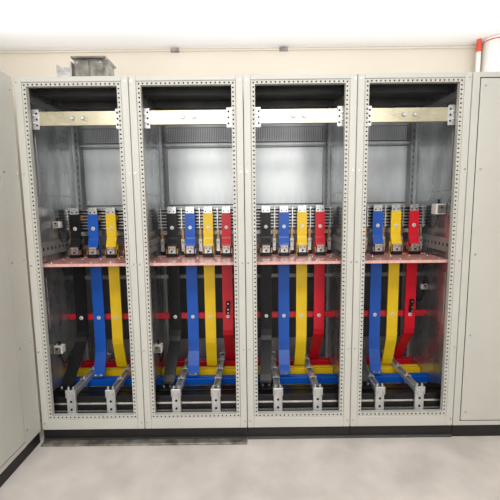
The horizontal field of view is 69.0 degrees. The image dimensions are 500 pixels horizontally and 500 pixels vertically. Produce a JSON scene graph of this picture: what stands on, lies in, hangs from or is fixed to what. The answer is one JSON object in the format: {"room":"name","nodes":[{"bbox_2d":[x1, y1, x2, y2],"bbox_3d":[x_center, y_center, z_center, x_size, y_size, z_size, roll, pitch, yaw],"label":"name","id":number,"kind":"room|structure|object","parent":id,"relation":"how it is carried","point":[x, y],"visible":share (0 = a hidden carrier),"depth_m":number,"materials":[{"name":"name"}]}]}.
{"room":"electrical room","nodes":[
{"label":"electrical room","id":0,"kind":"room"},
{"bbox_2d":[0,45,482,373],"bbox_3d":[-0.033,-0.265,3.282,7.200,2.910,0.100,-1,7,0],"label":"wall","id":1,"kind":"structure","parent":0,"point":[350,61],"depth_m":3.07,"materials":[{"name":"paint"}]},
{"bbox_2d":[0,46,482,52],"bbox_3d":[-0.049,-1.678,3.049,6.400,0.026,0.026,-1,7,0],"label":"conduit","id":2,"kind":"object","parent":1,"relation":"attached to","point":[173,50],"visible":1,"depth_m":3.04,"materials":[{"name":"metal"}]},
{"bbox_2d":[0,374,499,499],"bbox_3d":[-0.013,1.480,0.720,7.200,0.050,5.600,-1,7,0],"label":"floor","id":3,"kind":"structure","parent":0,"point":[453,467],"depth_m":2.12,"materials":[{"name":"concrete"}]},
{"bbox_2d":[0,71,40,486],"bbox_3d":[-1.732,0.188,1.796,0.704,2.300,0.947,-1,7,0],"label":"tall cabinet","id":4,"kind":"object","parent":3,"relation":"on","point":[20,427],"visible":1,"depth_m":2.12,"materials":[{"name":"grey metal"}]},
{"bbox_2d":[13,76,145,440],"bbox_3d":[-1.042,0.079,2.649,0.673,2.300,0.771,-1,7,0],"label":"tall cabinet","id":5,"kind":"object","parent":3,"relation":"on","point":[81,167],"visible":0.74,"depth_m":2.41,"materials":[{"name":"metal"}]},
{"bbox_2d":[52,218,69,241],"bbox_3d":[-1.341,-0.144,2.620,0.050,0.178,0.222,-1,7,0],"label":"junction box","id":6,"kind":"object","parent":5,"relation":"attached to","point":[57,224],"visible":0.97,"depth_m":2.53,"materials":[{"name":"white plastic"}]},
{"bbox_2d":[54,341,72,362],"bbox_3d":[-1.327,0.718,2.618,0.058,0.186,0.230,-1,7,0],"label":"junction box","id":7,"kind":"object","parent":5,"relation":"attached to","point":[59,348],"visible":1,"depth_m":2.52,"materials":[{"name":"white plastic"}]},
{"bbox_2d":[56,61,74,76],"bbox_3d":[-1.198,-1.134,2.401,0.100,0.170,0.100,-1,7,0],"label":"bracket","id":8,"kind":"object","parent":5,"relation":"on","point":[65,71],"visible":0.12,"depth_m":2.38,"materials":[{"name":"grey metal"}]},
{"bbox_2d":[57,208,88,391],"bbox_3d":[-1.261,0.329,2.538,0.088,1.238,0.314,0,7,4],"label":"phase busbar","id":9,"kind":"object","parent":5,"relation":"attached to","point":[76,248],"visible":0.98,"depth_m":2.64,"materials":[{"name":"black metal"}]},
{"bbox_2d":[30,109,118,129],"bbox_3d":[-1.052,-0.797,2.226,0.595,0.120,0.047,-1,7,0],"label":"crossbar","id":10,"kind":"object","parent":5,"relation":"attached to","point":[64,118],"visible":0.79,"depth_m":2.22,"materials":[{"name":"yellow metal"}]},
{"bbox_2d":[43,252,125,266],"bbox_3d":[-1.042,0.062,2.626,0.615,0.018,0.596,-1,7,0],"label":"shelf","id":11,"kind":"object","parent":5,"relation":"attached to","point":[63,260],"depth_m":2.44,"materials":[{"name":"pink laminate"}]},
{"bbox_2d":[65,351,111,412],"bbox_3d":[-1.186,1.001,2.738,0.066,0.263,0.677,-1,7,0],"label":"support","id":12,"kind":"object","parent":5,"relation":"on","point":[70,394],"visible":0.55,"depth_m":2.43,"materials":[{"name":"white metal"}]},
{"bbox_2d":[53,387,133,412],"bbox_3d":[-1.031,1.046,2.507,0.651,0.152,0.130,-1,7,0],"label":"main busbar","id":13,"kind":"object","parent":12,"relation":"attached to","point":[89,399],"visible":0.38,"depth_m":2.44,"materials":[{"name":"black metal"}]},
{"bbox_2d":[76,367,131,376],"bbox_3d":[-1.031,1.005,2.854,0.651,0.152,0.060,-1,7,0],"label":"main busbar","id":14,"kind":"object","parent":12,"relation":"attached to","point":[110,371],"visible":0.17,"depth_m":2.82,"materials":[{"name":"yellow metal"}]},
{"bbox_2d":[83,359,130,367],"bbox_3d":[-1.031,0.987,3.002,0.651,0.152,0.070,-1,7,0],"label":"main busbar","id":15,"kind":"object","parent":12,"relation":"attached to","point":[112,362],"visible":0.16,"depth_m":2.96,"materials":[{"name":"red metal"}]},
{"bbox_2d":[70,56,115,75],"bbox_3d":[-1.028,-1.157,2.414,0.224,0.210,0.190,-1,7,0],"label":"enclosure","id":16,"kind":"object","parent":5,"relation":"on","point":[84,65],"visible":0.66,"depth_m":2.33,"materials":[{"name":"grey metal"}]},
{"bbox_2d":[65,208,124,249],"bbox_3d":[-1.044,-0.134,2.706,0.607,0.351,0.132,-1,7,0],"label":"distribution busbar","id":17,"kind":"object","parent":5,"relation":"on","point":[83,213],"visible":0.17,"depth_m":2.67,"materials":[{"name":"silver metal"}]},
{"bbox_2d":[87,207,106,377],"bbox_3d":[-1.123,0.316,2.642,0.084,1.240,0.098,-1,7,0],"label":"phase busbar","id":18,"kind":"object","parent":5,"relation":"attached to","point":[94,251],"visible":1,"depth_m":2.68,"materials":[{"name":"blue metal"}]},
{"bbox_2d":[73,376,131,386],"bbox_3d":[-1.031,1.023,2.705,0.651,0.152,0.060,-1,7,0],"label":"main busbar","id":19,"kind":"object","parent":5,"relation":"attached to","point":[109,381],"visible":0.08,"depth_m":2.67,"materials":[{"name":"blue metal"}]},
{"bbox_2d":[105,207,128,366],"bbox_3d":[-0.993,0.306,2.712,0.085,1.240,0.166,-1,7,0],"label":"phase busbar","id":20,"kind":"object","parent":5,"relation":"attached to","point":[112,251],"visible":1,"depth_m":2.68,"materials":[{"name":"yellow metal"}]},
{"bbox_2d":[105,362,131,412],"bbox_3d":[-0.923,0.998,2.738,0.066,0.263,0.677,-1,7,0],"label":"support","id":21,"kind":"object","parent":5,"relation":"on","point":[110,393],"visible":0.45,"depth_m":2.42,"materials":[{"name":"white metal"}]},
{"bbox_2d":[41,438,246,446],"bbox_3d":[-0.687,1.258,2.379,1.338,0.014,0.048,-1,7,0],"label":"trim","id":22,"kind":"structure","parent":3,"relation":"on","point":[224,441],"depth_m":2.37,"materials":[{"name":"grey metal"}]},
{"bbox_2d":[128,75,247,438],"bbox_3d":[-0.367,0.071,2.649,0.673,2.300,0.771,-1,7,0],"label":"tall cabinet","id":23,"kind":"object","parent":3,"relation":"on","point":[178,166],"visible":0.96,"depth_m":2.45,"materials":[{"name":"metal"}]},
{"bbox_2d":[153,340,163,361],"bbox_3d":[-0.652,0.724,2.671,0.058,0.186,0.230,-1,7,0],"label":"junction box","id":24,"kind":"object","parent":23,"relation":"attached to","point":[158,348],"visible":1,"depth_m":2.57,"materials":[{"name":"white plastic"}]},
{"bbox_2d":[160,207,181,390],"bbox_3d":[-0.564,0.321,2.538,0.088,1.238,0.314,0,7,4],"label":"phase busbar","id":25,"kind":"object","parent":23,"relation":"attached to","point":[172,250],"visible":0.99,"depth_m":2.64,"materials":[{"name":"black metal"}]},
{"bbox_2d":[171,356,187,411],"bbox_3d":[-0.489,0.993,2.738,0.066,0.263,0.677,-1,7,0],"label":"support","id":26,"kind":"object","parent":23,"relation":"on","point":[176,391],"visible":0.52,"depth_m":2.42,"materials":[{"name":"white metal"}]},
{"bbox_2d":[155,385,236,411],"bbox_3d":[-0.356,1.038,2.507,0.651,0.152,0.130,-1,7,0],"label":"main busbar","id":27,"kind":"object","parent":26,"relation":"attached to","point":[193,398],"visible":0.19,"depth_m":2.44,"materials":[{"name":"black metal"}]},
{"bbox_2d":[157,375,235,385],"bbox_3d":[-0.356,1.015,2.705,0.651,0.152,0.060,-1,7,0],"label":"main busbar","id":28,"kind":"object","parent":26,"relation":"attached to","point":[201,380],"visible":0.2,"depth_m":2.67,"materials":[{"name":"blue metal"}]},
{"bbox_2d":[162,366,235,375],"bbox_3d":[-0.356,0.997,2.854,0.651,0.152,0.060,-1,7,0],"label":"main busbar","id":29,"kind":"object","parent":26,"relation":"attached to","point":[203,370],"visible":0.23,"depth_m":2.82,"materials":[{"name":"yellow metal"}]},
{"bbox_2d":[177,358,235,366],"bbox_3d":[-0.356,0.980,3.002,0.651,0.152,0.070,-1,7,0],"label":"main busbar","id":30,"kind":"object","parent":26,"relation":"attached to","point":[202,361],"visible":0.03,"depth_m":2.96,"materials":[{"name":"red metal"}]},
{"bbox_2d":[143,107,231,128],"bbox_3d":[-0.377,-0.805,2.226,0.595,0.120,0.047,-1,7,0],"label":"crossbar","id":31,"kind":"object","parent":23,"relation":"attached to","point":[150,117],"visible":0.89,"depth_m":2.22,"materials":[{"name":"white metal"}]},
{"bbox_2d":[184,206,198,376],"bbox_3d":[-0.425,0.308,2.642,0.084,1.240,0.098,-1,7,0],"label":"phase busbar","id":32,"kind":"object","parent":23,"relation":"attached to","point":[190,250],"visible":1,"depth_m":2.68,"materials":[{"name":"blue metal"}]},
{"bbox_2d":[150,251,233,265],"bbox_3d":[-0.367,0.054,2.626,0.615,0.018,0.596,-1,7,0],"label":"shelf","id":33,"kind":"object","parent":23,"relation":"attached to","point":[156,259],"depth_m":2.44,"materials":[{"name":"pink laminate"}]},
{"bbox_2d":[157,207,233,254],"bbox_3d":[-0.369,-0.142,2.706,0.607,0.351,0.132,-1,7,0],"label":"distribution busbar","id":34,"kind":"object","parent":23,"relation":"on","point":[217,211],"visible":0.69,"depth_m":2.68,"materials":[{"name":"silver metal"}]},
{"bbox_2d":[202,206,217,365],"bbox_3d":[-0.296,0.298,2.712,0.085,1.240,0.166,-1,7,0],"label":"phase busbar","id":35,"kind":"object","parent":23,"relation":"attached to","point":[208,245],"visible":1,"depth_m":2.68,"materials":[{"name":"yellow metal"}]},
{"bbox_2d":[211,350,224,411],"bbox_3d":[-0.226,0.990,2.738,0.066,0.263,0.677,-1,7,0],"label":"support","id":36,"kind":"object","parent":23,"relation":"on","point":[216,388],"visible":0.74,"depth_m":2.42,"materials":[{"name":"white metal"}]},
{"bbox_2d":[220,206,234,358],"bbox_3d":[-0.166,0.288,2.789,0.084,1.240,0.320,-1,7,0],"label":"phase busbar","id":37,"kind":"object","parent":23,"relation":"attached to","point":[226,245],"visible":1,"depth_m":2.67,"materials":[{"name":"red metal"}]},
{"bbox_2d":[226,301,229,313],"bbox_3d":[-0.162,0.424,2.677,0.033,0.097,0.026,-1,7,0],"label":"clamp","id":38,"kind":"object","parent":37,"relation":"attached to","point":[227,302],"visible":1,"depth_m":2.67,"materials":[{"name":"black metal"}]},
{"bbox_2d":[243,73,357,438],"bbox_3d":[0.308,0.063,2.649,0.673,2.300,0.771,-1,7,0],"label":"tall cabinet","id":39,"kind":"object","parent":3,"relation":"on","point":[312,165],"visible":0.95,"depth_m":2.44,"materials":[{"name":"metal"}]},
{"bbox_2d":[260,206,271,389],"bbox_3d":[0.111,0.313,2.538,0.088,1.238,0.314,0,7,4],"label":"phase busbar","id":40,"kind":"object","parent":39,"relation":"attached to","point":[265,244],"visible":1,"depth_m":2.64,"materials":[{"name":"black metal"}]},
{"bbox_2d":[272,349,282,410],"bbox_3d":[0.186,0.985,2.738,0.066,0.263,0.677,-1,7,0],"label":"support","id":41,"kind":"object","parent":39,"relation":"on","point":[277,388],"visible":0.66,"depth_m":2.42,"materials":[{"name":"white metal"}]},
{"bbox_2d":[258,365,332,373],"bbox_3d":[0.319,0.990,2.854,0.651,0.152,0.060,-1,7,0],"label":"main busbar","id":42,"kind":"object","parent":41,"relation":"attached to","point":[294,369],"visible":0.26,"depth_m":2.82,"materials":[{"name":"yellow metal"}]},
{"bbox_2d":[278,205,289,375],"bbox_3d":[0.249,0.300,2.642,0.084,1.240,0.098,-1,7,0],"label":"phase busbar","id":43,"kind":"object","parent":39,"relation":"attached to","point":[283,244],"visible":1,"depth_m":2.68,"materials":[{"name":"blue metal"}]},
{"bbox_2d":[257,357,328,365],"bbox_3d":[0.319,0.972,3.002,0.651,0.152,0.070,-1,7,0],"label":"main busbar","id":44,"kind":"object","parent":39,"relation":"in","point":[320,360],"visible":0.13,"depth_m":2.96,"materials":[{"name":"red metal"}]},
{"bbox_2d":[256,206,333,253],"bbox_3d":[0.306,-0.149,2.706,0.607,0.351,0.132,-1,7,0],"label":"distribution busbar","id":45,"kind":"object","parent":39,"relation":"on","point":[274,210],"visible":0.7,"depth_m":2.68,"materials":[{"name":"grey metal"}]},
{"bbox_2d":[258,374,337,384],"bbox_3d":[0.319,1.007,2.705,0.651,0.152,0.060,-1,7,0],"label":"main busbar","id":46,"kind":"object","parent":39,"relation":"in","point":[293,379],"visible":0.31,"depth_m":2.67,"materials":[{"name":"blue metal"}]},
{"bbox_2d":[258,384,338,410],"bbox_3d":[0.319,1.031,2.507,0.651,0.152,0.130,-1,7,0],"label":"main busbar","id":47,"kind":"object","parent":39,"relation":"in","point":[295,397],"visible":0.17,"depth_m":2.44,"materials":[{"name":"black metal"}]},
{"bbox_2d":[256,250,340,264],"bbox_3d":[0.308,0.047,2.626,0.615,0.018,0.596,-1,7,0],"label":"shelf","id":48,"kind":"object","parent":39,"relation":"attached to","point":[334,257],"depth_m":2.44,"materials":[{"name":"pink plastic"}]},
{"bbox_2d":[255,106,343,126],"bbox_3d":[0.298,-0.813,2.226,0.595,0.120,0.047,-1,7,0],"label":"crossbar","id":49,"kind":"object","parent":39,"relation":"attached to","point":[329,115],"visible":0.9,"depth_m":2.22,"materials":[{"name":"silver metal"}]},
{"bbox_2d":[294,205,307,364],"bbox_3d":[0.379,0.291,2.712,0.085,1.240,0.166,-1,7,0],"label":"phase busbar","id":50,"kind":"object","parent":39,"relation":"attached to","point":[301,244],"visible":1,"depth_m":2.68,"materials":[{"name":"yellow metal"}]},
{"bbox_2d":[304,351,322,410],"bbox_3d":[0.449,0.982,2.738,0.066,0.263,0.677,-1,7,0],"label":"support","id":51,"kind":"object","parent":39,"relation":"on","point":[317,389],"visible":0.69,"depth_m":2.42,"materials":[{"name":"white metal"}]},
{"bbox_2d":[308,205,326,357],"bbox_3d":[0.509,0.280,2.789,0.084,1.240,0.320,-1,7,0],"label":"phase busbar","id":52,"kind":"object","parent":39,"relation":"attached to","point":[319,244],"visible":0.99,"depth_m":2.67,"materials":[{"name":"red metal"}]},
{"bbox_2d":[349,72,472,437],"bbox_3d":[0.983,0.056,2.649,0.673,2.300,0.771,-1,7,0],"label":"tall cabinet","id":53,"kind":"object","parent":3,"relation":"on","point":[424,163],"visible":0.69,"depth_m":2.41,"materials":[{"name":"metal"}]},
{"bbox_2d":[361,246,371,388],"bbox_3d":[0.786,0.306,2.538,0.088,1.238,0.314,0,7,4],"label":"phase busbar","id":54,"kind":"object","parent":53,"relation":"attached to","point":[366,384],"visible":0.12,"depth_m":2.54,"materials":[{"name":"black metal"}]},
{"bbox_2d":[368,204,384,374],"bbox_3d":[0.924,0.293,2.642,0.084,1.240,0.098,-1,7,0],"label":"phase busbar","id":55,"kind":"object","parent":53,"relation":"attached to","point":[377,248],"visible":0.99,"depth_m":2.68,"materials":[{"name":"blue metal"}]},
{"bbox_2d":[367,368,385,409],"bbox_3d":[0.861,0.978,2.738,0.066,0.263,0.677,-1,7,0],"label":"support","id":56,"kind":"object","parent":53,"relation":"on","point":[379,390],"visible":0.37,"depth_m":2.42,"materials":[{"name":"white metal"}]},
{"bbox_2d":[366,356,411,364],"bbox_3d":[0.994,0.964,3.002,0.651,0.152,0.070,-1,7,0],"label":"main busbar","id":57,"kind":"object","parent":56,"relation":"attached to","point":[404,359],"visible":0.16,"depth_m":2.96,"materials":[{"name":"red metal"}]},
{"bbox_2d":[367,364,419,372],"bbox_3d":[0.994,0.982,2.854,0.651,0.152,0.060,-1,7,0],"label":"main busbar","id":58,"kind":"object","parent":56,"relation":"attached to","point":[385,368],"visible":0.15,"depth_m":2.82,"materials":[{"name":"yellow metal"}]},
{"bbox_2d":[361,383,440,409],"bbox_3d":[0.994,1.023,2.507,0.651,0.152,0.130,-1,7,0],"label":"main busbar","id":59,"kind":"object","parent":56,"relation":"attached to","point":[397,396],"visible":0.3,"depth_m":2.44,"materials":[{"name":"black metal"}]},
{"bbox_2d":[374,373,429,383],"bbox_3d":[0.994,1.000,2.705,0.651,0.152,0.060,-1,7,0],"label":"main busbar","id":60,"kind":"object","parent":56,"relation":"attached to","point":[385,378],"visible":0.3,"depth_m":2.67,"materials":[{"name":"blue metal"}]},
{"bbox_2d":[381,204,402,363],"bbox_3d":[1.054,0.283,2.712,0.085,1.240,0.166,-1,7,0],"label":"phase busbar","id":61,"kind":"object","parent":53,"relation":"attached to","point":[395,247],"visible":0.99,"depth_m":2.68,"materials":[{"name":"yellow metal"}]},
{"bbox_2d":[365,205,425,252],"bbox_3d":[0.981,-0.157,2.706,0.607,0.351,0.132,-1,7,0],"label":"distribution busbar","id":62,"kind":"object","parent":53,"relation":"on","point":[386,210],"visible":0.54,"depth_m":2.67,"materials":[{"name":"grey metal"}]},
{"bbox_2d":[381,348,424,408],"bbox_3d":[1.124,0.975,2.738,0.066,0.263,0.677,-1,7,0],"label":"support","id":63,"kind":"object","parent":53,"relation":"on","point":[419,390],"visible":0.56,"depth_m":2.47,"materials":[{"name":"white metal"}]},
{"bbox_2d":[365,249,447,262],"bbox_3d":[0.983,0.039,2.626,0.615,0.018,0.596,-1,7,0],"label":"shelf","id":64,"kind":"object","parent":53,"relation":"attached to","point":[426,256],"depth_m":2.44,"materials":[{"name":"pink plastic"}]},
{"bbox_2d":[393,204,420,356],"bbox_3d":[1.184,0.272,2.789,0.084,1.240,0.320,-1,7,0],"label":"phase busbar","id":65,"kind":"object","parent":53,"relation":"attached to","point":[413,247],"visible":0.98,"depth_m":2.67,"materials":[{"name":"red metal"}]},
{"bbox_2d":[409,299,413,311],"bbox_3d":[1.188,0.409,2.677,0.033,0.097,0.026,-1,7,0],"label":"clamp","id":66,"kind":"object","parent":65,"relation":"attached to","point":[411,301],"visible":1,"depth_m":2.67,"materials":[{"name":"black metal"}]},
{"bbox_2d":[368,105,455,125],"bbox_3d":[0.973,-0.820,2.226,0.595,0.120,0.047,-1,7,0],"label":"crossbar","id":67,"kind":"object","parent":53,"relation":"attached to","point":[417,114],"visible":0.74,"depth_m":2.22,"materials":[{"name":"yellow metal"}]},
{"bbox_2d":[416,281,427,301],"bbox_3d":[1.285,0.303,2.780,0.045,0.173,0.219,-1,7,0],"label":"junction box","id":68,"kind":"object","parent":53,"relation":"attached to","point":[423,286],"visible":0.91,"depth_m":2.68,"materials":[{"name":"white plastic"}]},
{"bbox_2d":[425,199,445,227],"bbox_3d":[1.268,-0.252,2.523,0.068,0.196,0.238,-1,7,0],"label":"junction box","id":69,"kind":"object","parent":53,"relation":"attached to","point":[438,208],"visible":1,"depth_m":2.42,"materials":[{"name":"white plastic"}]},
{"bbox_2d":[451,72,499,435],"bbox_3d":[1.692,0.048,2.643,0.738,2.300,0.768,-1,7,0],"label":"tall cabinet","id":70,"kind":"object","parent":3,"relation":"on","point":[476,402],"visible":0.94,"depth_m":2.28,"materials":[{"name":"grey metal"}]},
{"bbox_2d":[475,38,481,71],"bbox_3d":[1.882,-0.293,3.130,0.040,2.859,0.040,-1,7,0],"label":"pipe","id":71,"kind":"object","parent":3,"relation":"on","point":[479,41],"visible":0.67,"depth_m":2.96,"materials":[{"name":"white plastic"}]},
{"bbox_2d":[481,35,499,71],"bbox_3d":[2.007,-0.294,3.120,0.180,2.850,0.180,-1,7,0],"label":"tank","id":72,"kind":"object","parent":3,"relation":"on","point":[490,55],"visible":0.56,"depth_m":2.91,"materials":[{"name":"white plastic"}]},
{"bbox_2d":[0,0,499,49],"bbox_3d":[-0.046,-1.414,0.375,7.200,0.060,5.600,-1,7,0],"label":"ceiling","id":73,"kind":"structure","parent":0,"point":[24,24],"depth_m":2.65,"materials":[{"name":"paint"}]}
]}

